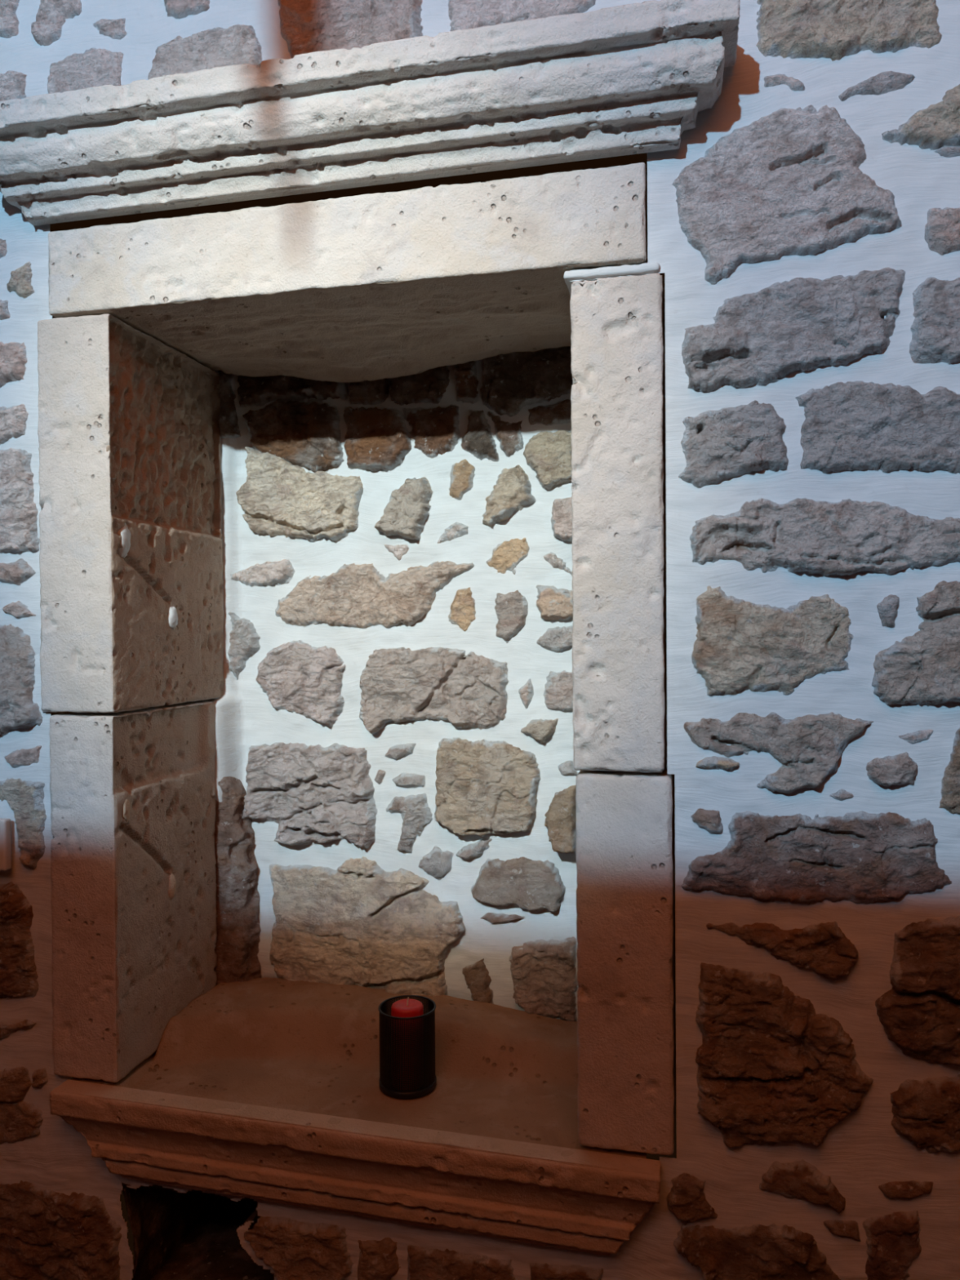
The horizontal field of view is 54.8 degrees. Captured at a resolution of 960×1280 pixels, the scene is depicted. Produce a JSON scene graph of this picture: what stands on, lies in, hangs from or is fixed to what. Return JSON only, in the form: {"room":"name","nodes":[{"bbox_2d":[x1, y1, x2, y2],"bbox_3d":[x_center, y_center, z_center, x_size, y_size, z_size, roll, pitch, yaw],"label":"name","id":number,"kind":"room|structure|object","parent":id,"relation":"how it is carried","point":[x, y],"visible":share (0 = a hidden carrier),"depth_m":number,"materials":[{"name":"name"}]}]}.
{"room":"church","nodes":[
{"label":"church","id":0,"kind":"room"},
{"bbox_2d":[0,0,959,1279],"bbox_3d":[0.077,-0.313,1.478,4.101,3.600,0.364,0,0,13],"label":"wall","id":1,"kind":"structure","parent":0,"point":[804,235],"depth_m":1.25,"materials":[{"name":"stone"}]},
{"bbox_2d":[0,817,11,871],"bbox_3d":[-0.809,0.333,1.514,0.085,0.083,0.020,0,0,13],"label":"wall plate","id":2,"kind":"object","parent":1,"relation":"attached to","point":[5,823],"visible":1,"depth_m":1.50,"materials":[{"name":"white plastic"}]},
{"bbox_2d":[48,162,647,382],"bbox_3d":[-0.194,-0.571,1.552,0.948,0.180,0.358,0,0,13],"label":"lintel","id":3,"kind":"object","parent":1,"relation":"attached to","point":[379,286],"visible":0.8,"depth_m":1.42,"materials":[{"name":"stone"}]},
{"bbox_2d":[49,977,661,1255],"bbox_3d":[-0.172,0.760,1.550,0.944,0.207,0.409,0,0,13],"label":"stone sill","id":4,"kind":"structure","parent":1,"relation":"attached to","point":[267,1089],"depth_m":1.43,"materials":[{"name":"stone"}]},
{"bbox_2d":[48,701,217,1082],"bbox_3d":[-0.599,0.412,1.640,0.127,0.587,0.326,0,0,13],"label":"jamb block","id":5,"kind":"object","parent":4,"relation":"on","point":[133,861],"visible":0.92,"depth_m":1.51,"materials":[{"name":"stone"}]},
{"bbox_2d":[37,313,223,712],"bbox_3d":[-0.605,-0.202,1.654,0.144,0.636,0.363,0,0,13],"label":"jamb block","id":6,"kind":"object","parent":5,"relation":"on","point":[131,556],"visible":1,"depth_m":1.51,"materials":[{"name":"stone"}]},
{"bbox_2d":[377,995,436,1098],"bbox_3d":[-0.118,0.663,1.515,0.094,0.130,0.094,-1,1,-32],"label":"candle holder","id":7,"kind":"object","parent":4,"relation":"on","point":[425,1026],"visible":0.91,"depth_m":1.48,"materials":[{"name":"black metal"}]},
{"bbox_2d":[391,996,423,1089],"bbox_3d":[-0.118,0.654,1.515,0.052,0.141,0.052,0,0,13],"label":"candle","id":8,"kind":"object","parent":7,"relation":"in","point":[407,1007],"visible":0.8,"depth_m":1.50,"materials":[{"name":"red wax"}]},
{"bbox_2d":[575,759,675,1155],"bbox_3d":[0.234,0.452,1.439,0.137,0.532,0.300,0,0,13],"label":"jamb block","id":9,"kind":"object","parent":4,"relation":"on","point":[625,822],"visible":0.91,"depth_m":1.29,"materials":[{"name":"stone"}]},
{"bbox_2d":[569,273,666,772],"bbox_3d":[0.224,-0.162,1.434,0.131,0.693,0.301,0,0,13],"label":"jamb block","id":10,"kind":"object","parent":9,"relation":"on","point":[619,655],"visible":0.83,"depth_m":1.29,"materials":[{"name":"stone"}]},
{"bbox_2d":[0,0,740,226],"bbox_3d":[-0.236,-0.741,1.333,1.173,0.144,0.102,0,0,13],"label":"crown molding","id":11,"kind":"structure","parent":1,"relation":"attached to","point":[628,79],"depth_m":1.30,"materials":[{"name":"stone"}]},
{"bbox_2d":[197,346,579,1021],"bbox_3d":[-0.144,0.119,1.743,0.950,1.494,0.095,0,0,10],"label":"wall niche","id":12,"kind":"object","parent":1,"relation":"attached to","point":[395,775],"visible":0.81,"depth_m":1.75,"materials":[{"name":"stone"}]}
]}

